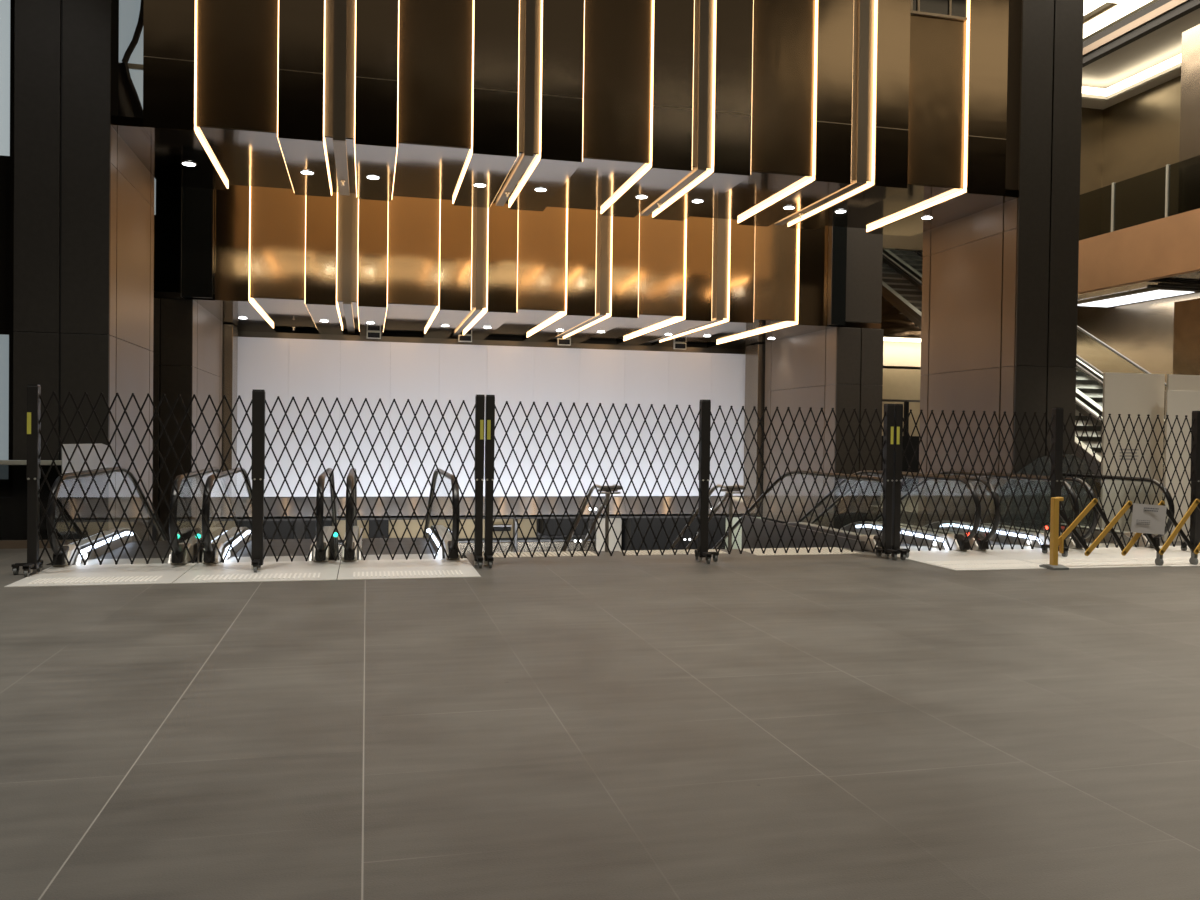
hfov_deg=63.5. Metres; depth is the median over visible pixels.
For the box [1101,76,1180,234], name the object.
wall
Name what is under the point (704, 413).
gate
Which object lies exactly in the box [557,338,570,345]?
sign box
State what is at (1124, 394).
wall
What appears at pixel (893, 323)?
wall
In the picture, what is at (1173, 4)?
ceiling beam
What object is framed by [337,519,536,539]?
shopfront
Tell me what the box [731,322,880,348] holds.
ceiling
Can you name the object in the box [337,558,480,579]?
floor plate
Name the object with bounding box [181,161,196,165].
recessed light
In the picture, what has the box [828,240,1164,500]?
staircase
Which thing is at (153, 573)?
floor plate
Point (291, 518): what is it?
ceiling
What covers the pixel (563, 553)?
tactile paving
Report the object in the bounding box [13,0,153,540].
column
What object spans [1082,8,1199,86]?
ceiling
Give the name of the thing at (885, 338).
trough
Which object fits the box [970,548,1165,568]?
floor plate
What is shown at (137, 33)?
hanging cable
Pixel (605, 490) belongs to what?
stair handrail
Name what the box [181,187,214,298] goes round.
end cap
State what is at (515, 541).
post
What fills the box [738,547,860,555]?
tactile paving
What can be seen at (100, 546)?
escalator
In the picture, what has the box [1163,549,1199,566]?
floor plate
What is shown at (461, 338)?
sign box
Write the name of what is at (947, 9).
window
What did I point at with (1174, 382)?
hoarding
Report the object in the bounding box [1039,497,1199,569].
barrier
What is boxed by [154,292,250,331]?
ceiling
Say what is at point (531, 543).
shutter
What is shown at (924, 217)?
recessed light
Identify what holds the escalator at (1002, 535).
on the floor
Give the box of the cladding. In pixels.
[742,515,864,550]
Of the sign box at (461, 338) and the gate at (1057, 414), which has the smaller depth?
the gate at (1057, 414)
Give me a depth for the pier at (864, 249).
21.79 m
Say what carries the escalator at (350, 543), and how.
on the floor
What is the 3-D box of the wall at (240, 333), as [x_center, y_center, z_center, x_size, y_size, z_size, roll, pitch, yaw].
[-2.604,-0.620,26.006,15.500,4.600,0.200,1,1,-14]
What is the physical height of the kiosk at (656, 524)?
2.580 m
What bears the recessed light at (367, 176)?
attached to the bulkhead at (886, 115)
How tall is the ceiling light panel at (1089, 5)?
0.100 m
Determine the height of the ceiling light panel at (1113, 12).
0.100 m
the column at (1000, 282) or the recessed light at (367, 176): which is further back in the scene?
the column at (1000, 282)
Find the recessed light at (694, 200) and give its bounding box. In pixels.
[692,199,703,202]
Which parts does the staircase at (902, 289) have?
handrail, handrail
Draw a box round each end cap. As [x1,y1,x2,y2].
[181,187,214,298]
[827,226,846,325]
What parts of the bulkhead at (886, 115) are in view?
joint trim, panel, soffit panel, panel, joint trim, soffit panel, soffit panel, panel, joint trim, soffit panel, panel, joint trim, soffit panel, panel, joint trim, soffit panel, panel, joint trim, soffit panel, panel, joint trim, soffit panel, panel, joint trim, soffit panel, panel, soffit panel, panel, joint trim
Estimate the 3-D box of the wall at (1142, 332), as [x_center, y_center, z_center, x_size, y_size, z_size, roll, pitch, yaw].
[13.339,-1.347,28.388,0.200,5.200,31.000,1,1,-14]
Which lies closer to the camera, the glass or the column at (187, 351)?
the glass
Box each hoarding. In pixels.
[1162,390,1199,541]
[1166,374,1199,390]
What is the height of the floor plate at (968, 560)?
0.012 m
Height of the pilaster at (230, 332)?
4.580 m
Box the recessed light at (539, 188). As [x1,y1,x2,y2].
[534,187,546,190]
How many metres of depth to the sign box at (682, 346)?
25.83 m
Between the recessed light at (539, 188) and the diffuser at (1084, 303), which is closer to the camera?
the recessed light at (539, 188)
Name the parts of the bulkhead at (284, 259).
panel, soffit panel, panel, soffit panel, soffit panel, panel, soffit panel, panel, soffit panel, panel, soffit panel, panel, soffit panel, panel, soffit panel, panel, soffit panel, panel, soffit panel, panel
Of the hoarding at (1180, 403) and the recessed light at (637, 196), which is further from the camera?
the recessed light at (637, 196)
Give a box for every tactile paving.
[482,551,596,557]
[619,549,727,554]
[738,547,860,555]
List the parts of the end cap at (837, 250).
edge trim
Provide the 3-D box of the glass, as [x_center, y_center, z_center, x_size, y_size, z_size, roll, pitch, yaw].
[7.296,0.721,15.810,1.800,1.320,0.060,1,1,-14]
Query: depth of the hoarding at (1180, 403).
14.78 m
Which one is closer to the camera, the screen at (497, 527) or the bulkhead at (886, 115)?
the bulkhead at (886, 115)
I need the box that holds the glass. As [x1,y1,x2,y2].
[999,454,1093,530]
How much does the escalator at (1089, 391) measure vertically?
11.047 m
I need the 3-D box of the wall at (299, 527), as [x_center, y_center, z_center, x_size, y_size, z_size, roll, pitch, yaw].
[-0.315,3.973,35.331,32.000,6.000,0.300,1,1,-14]
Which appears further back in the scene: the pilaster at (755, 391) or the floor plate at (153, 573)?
the pilaster at (755, 391)
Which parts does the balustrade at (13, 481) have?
rail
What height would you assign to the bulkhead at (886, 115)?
6.370 m
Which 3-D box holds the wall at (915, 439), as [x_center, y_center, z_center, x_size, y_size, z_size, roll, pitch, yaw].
[8.965,-0.117,27.924,4.500,2.640,0.100,1,1,-14]
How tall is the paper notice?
0.385 m
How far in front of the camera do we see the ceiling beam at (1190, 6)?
22.00 m
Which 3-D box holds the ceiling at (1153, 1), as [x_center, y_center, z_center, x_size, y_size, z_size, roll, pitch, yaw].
[11.869,-11.384,22.711,10.500,0.200,21.000,1,1,-14]
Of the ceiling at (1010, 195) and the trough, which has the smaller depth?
the ceiling at (1010, 195)
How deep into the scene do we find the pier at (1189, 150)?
21.04 m
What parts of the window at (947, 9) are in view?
sill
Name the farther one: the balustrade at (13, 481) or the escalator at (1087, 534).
the escalator at (1087, 534)
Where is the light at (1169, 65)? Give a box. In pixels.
[1082,53,1181,99]
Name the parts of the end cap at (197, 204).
edge trim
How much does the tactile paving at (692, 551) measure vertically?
0.012 m
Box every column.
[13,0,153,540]
[152,272,222,539]
[763,301,883,528]
[918,0,1083,526]
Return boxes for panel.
[119,0,155,214]
[1078,283,1199,306]
[1083,0,1109,15]
[1083,0,1152,38]
[1108,0,1126,3]
[1173,298,1199,374]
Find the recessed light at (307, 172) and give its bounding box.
[300,170,313,174]
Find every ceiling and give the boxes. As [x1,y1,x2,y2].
[111,115,186,186]
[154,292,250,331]
[232,513,753,520]
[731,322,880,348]
[899,189,1018,235]
[1077,271,1199,310]
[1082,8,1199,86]
[1082,53,1180,109]
[1083,0,1157,40]
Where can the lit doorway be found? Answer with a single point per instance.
(617, 525)
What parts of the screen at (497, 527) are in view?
trim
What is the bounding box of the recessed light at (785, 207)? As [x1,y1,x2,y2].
[783,206,794,208]
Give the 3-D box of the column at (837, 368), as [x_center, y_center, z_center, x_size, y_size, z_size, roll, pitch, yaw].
[5.362,-0.956,23.781,1.140,5.547,4.040,1,1,-14]
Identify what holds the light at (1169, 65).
attached to the ceiling at (1175, 73)
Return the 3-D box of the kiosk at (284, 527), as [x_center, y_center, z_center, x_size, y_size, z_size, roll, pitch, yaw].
[-10.620,3.159,31.896,1.100,2.260,0.430,1,1,-14]
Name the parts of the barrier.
post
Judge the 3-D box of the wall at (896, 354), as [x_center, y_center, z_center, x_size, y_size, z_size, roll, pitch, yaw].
[8.482,-2.923,30.894,8.100,0.750,3.800,1,1,-14]
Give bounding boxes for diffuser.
[1078,301,1132,306]
[1102,296,1161,302]
[1131,290,1193,296]
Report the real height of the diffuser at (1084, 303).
0.015 m
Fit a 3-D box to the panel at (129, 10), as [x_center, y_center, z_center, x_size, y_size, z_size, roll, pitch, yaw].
[-8.856,-4.489,18.373,0.800,11.200,0.080,1,1,-14]
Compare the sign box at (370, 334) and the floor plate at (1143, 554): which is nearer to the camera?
the floor plate at (1143, 554)
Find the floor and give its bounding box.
[0,492,1199,899]
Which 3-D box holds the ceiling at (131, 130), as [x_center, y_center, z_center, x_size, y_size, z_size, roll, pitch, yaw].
[-6.500,-4.285,14.108,0.388,0.120,3.180,1,1,-14]
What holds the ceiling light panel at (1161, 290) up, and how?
attached to the ceiling at (1193, 278)
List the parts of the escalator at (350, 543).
signal post, handrail, glass panel, comb plate, glass panel, handrail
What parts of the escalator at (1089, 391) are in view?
handrail, handrail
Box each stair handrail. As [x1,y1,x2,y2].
[562,484,620,551]
[669,484,746,549]
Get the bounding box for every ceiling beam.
[1082,0,1199,67]
[1083,0,1171,47]
[1083,0,1189,55]
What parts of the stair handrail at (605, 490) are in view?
rail, rail, post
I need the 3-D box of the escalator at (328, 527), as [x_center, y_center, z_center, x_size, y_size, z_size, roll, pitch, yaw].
[-5.400,3.700,17.416,1.448,7.055,13.866,1,1,-14]
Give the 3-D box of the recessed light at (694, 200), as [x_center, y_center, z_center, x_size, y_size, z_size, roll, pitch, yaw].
[1.626,-4.142,16.138,0.206,0.017,0.206,1,1,-14]
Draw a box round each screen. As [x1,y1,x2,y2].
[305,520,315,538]
[493,524,511,530]
[539,518,587,535]
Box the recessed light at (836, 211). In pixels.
[834,210,846,212]
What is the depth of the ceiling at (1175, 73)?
25.09 m
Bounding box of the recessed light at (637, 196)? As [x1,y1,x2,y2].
[635,195,647,198]
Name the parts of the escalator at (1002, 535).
handrail, handrail, comb plate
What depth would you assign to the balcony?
21.96 m
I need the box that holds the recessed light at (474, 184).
[473,183,485,186]
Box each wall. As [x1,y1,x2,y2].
[154,180,724,348]
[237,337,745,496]
[238,331,745,496]
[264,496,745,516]
[294,518,622,546]
[725,341,920,369]
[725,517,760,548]
[881,297,920,336]
[881,399,919,491]
[882,368,920,435]
[883,107,1102,251]
[1077,291,1199,496]
[1100,372,1164,534]
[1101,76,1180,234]
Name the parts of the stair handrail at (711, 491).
post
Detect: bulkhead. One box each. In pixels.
[143,0,1008,235]
[214,185,828,348]
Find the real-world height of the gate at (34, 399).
1.943 m
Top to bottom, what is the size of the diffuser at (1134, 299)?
0.015 m
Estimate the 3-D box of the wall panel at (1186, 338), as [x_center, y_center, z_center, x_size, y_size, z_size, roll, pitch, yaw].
[13.713,-0.875,17.094,0.150,4.600,8.850,1,1,-14]
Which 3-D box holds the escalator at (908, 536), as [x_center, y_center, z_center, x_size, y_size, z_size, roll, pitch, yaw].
[2.775,3.777,19.384,1.468,7.055,13.866,1,1,-14]
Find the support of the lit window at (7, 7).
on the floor
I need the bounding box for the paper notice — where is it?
[1131,503,1166,534]
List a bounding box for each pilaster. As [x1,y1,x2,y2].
[221,324,237,520]
[743,344,765,516]
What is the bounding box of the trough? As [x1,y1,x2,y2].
[883,336,920,341]
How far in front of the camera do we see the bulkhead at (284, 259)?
20.23 m
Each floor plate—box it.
[5,563,196,586]
[172,560,339,583]
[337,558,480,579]
[881,550,1046,570]
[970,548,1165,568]
[1091,547,1156,563]
[1159,546,1199,552]
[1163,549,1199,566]
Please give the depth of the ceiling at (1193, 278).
23.15 m
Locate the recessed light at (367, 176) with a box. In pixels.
[366,175,379,178]
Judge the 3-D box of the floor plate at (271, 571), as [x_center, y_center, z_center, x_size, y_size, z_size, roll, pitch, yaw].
[-3.600,1.293,10.385,1.545,0.012,1.530,1,1,-14]
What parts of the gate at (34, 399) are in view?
post, lattice panel, post, lattice panel, post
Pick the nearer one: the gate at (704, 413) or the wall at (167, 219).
the gate at (704, 413)
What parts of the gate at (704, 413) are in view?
post, lattice panel, post, lattice panel, post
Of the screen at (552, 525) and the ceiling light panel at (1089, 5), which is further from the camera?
the screen at (552, 525)
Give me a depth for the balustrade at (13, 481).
12.10 m
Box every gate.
[11,384,484,576]
[484,395,897,567]
[887,404,1199,559]
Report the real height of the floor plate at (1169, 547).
0.012 m
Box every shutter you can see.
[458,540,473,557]
[493,539,564,552]
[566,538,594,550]
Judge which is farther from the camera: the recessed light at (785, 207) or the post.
the post
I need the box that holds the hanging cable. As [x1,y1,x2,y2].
[122,0,143,62]
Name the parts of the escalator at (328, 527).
signal post, handrail, glass panel, comb plate, handrail, glass panel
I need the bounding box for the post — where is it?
[513,519,517,551]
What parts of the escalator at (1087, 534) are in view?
handrail, comb plate, handrail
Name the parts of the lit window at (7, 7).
pane, pane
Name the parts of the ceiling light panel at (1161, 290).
frame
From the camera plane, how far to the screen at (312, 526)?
31.96 m
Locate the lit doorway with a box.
[594,518,621,550]
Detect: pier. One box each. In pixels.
[846,227,882,322]
[1178,24,1199,213]
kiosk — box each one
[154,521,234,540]
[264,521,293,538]
[369,520,388,537]
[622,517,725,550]
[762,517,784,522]
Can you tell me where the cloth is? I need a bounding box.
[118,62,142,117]
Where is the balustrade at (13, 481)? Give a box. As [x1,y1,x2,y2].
[0,460,78,548]
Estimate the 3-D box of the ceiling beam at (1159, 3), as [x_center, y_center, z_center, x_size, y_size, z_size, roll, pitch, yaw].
[12.853,-9.854,19.889,0.120,0.190,15.000,1,1,-14]
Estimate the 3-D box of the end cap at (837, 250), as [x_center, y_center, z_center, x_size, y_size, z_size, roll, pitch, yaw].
[5.279,-5.061,21.504,0.362,4.580,0.165,1,1,-14]
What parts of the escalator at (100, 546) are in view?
handrail, comb plate, handrail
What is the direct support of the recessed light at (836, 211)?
attached to the bulkhead at (886, 115)
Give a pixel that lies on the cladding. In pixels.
(752, 538)
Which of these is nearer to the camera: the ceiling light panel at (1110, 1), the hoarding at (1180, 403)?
the hoarding at (1180, 403)
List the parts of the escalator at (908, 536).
handrail, handrail, comb plate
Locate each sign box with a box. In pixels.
[367,331,380,338]
[458,335,471,341]
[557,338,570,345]
[673,343,685,349]
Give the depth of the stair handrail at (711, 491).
12.96 m
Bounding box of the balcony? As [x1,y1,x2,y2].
[1078,164,1199,293]
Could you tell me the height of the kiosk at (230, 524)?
2.960 m
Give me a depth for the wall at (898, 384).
28.90 m
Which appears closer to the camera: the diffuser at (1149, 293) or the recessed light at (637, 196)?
the recessed light at (637, 196)
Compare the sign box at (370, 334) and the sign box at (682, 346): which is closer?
the sign box at (370, 334)
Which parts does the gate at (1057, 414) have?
post, lattice panel, post, lattice panel, post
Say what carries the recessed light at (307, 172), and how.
attached to the bulkhead at (886, 115)
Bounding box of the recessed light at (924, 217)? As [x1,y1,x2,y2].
[921,216,932,218]
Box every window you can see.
[0,0,14,459]
[910,0,966,20]
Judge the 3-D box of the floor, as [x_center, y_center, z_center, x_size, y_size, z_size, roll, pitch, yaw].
[6.002,1.592,9.188,44.000,0.300,65.000,1,1,-14]
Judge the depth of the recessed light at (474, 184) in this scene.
15.25 m
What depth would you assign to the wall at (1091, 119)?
26.18 m
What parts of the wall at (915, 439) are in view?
panel, rail, post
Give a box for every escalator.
[47,467,235,565]
[195,467,338,563]
[333,468,459,561]
[712,470,980,551]
[811,470,1079,550]
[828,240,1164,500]
[883,249,1166,458]
[983,472,1174,548]
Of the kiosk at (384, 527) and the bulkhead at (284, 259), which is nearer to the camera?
the bulkhead at (284, 259)
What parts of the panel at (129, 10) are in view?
pane, pane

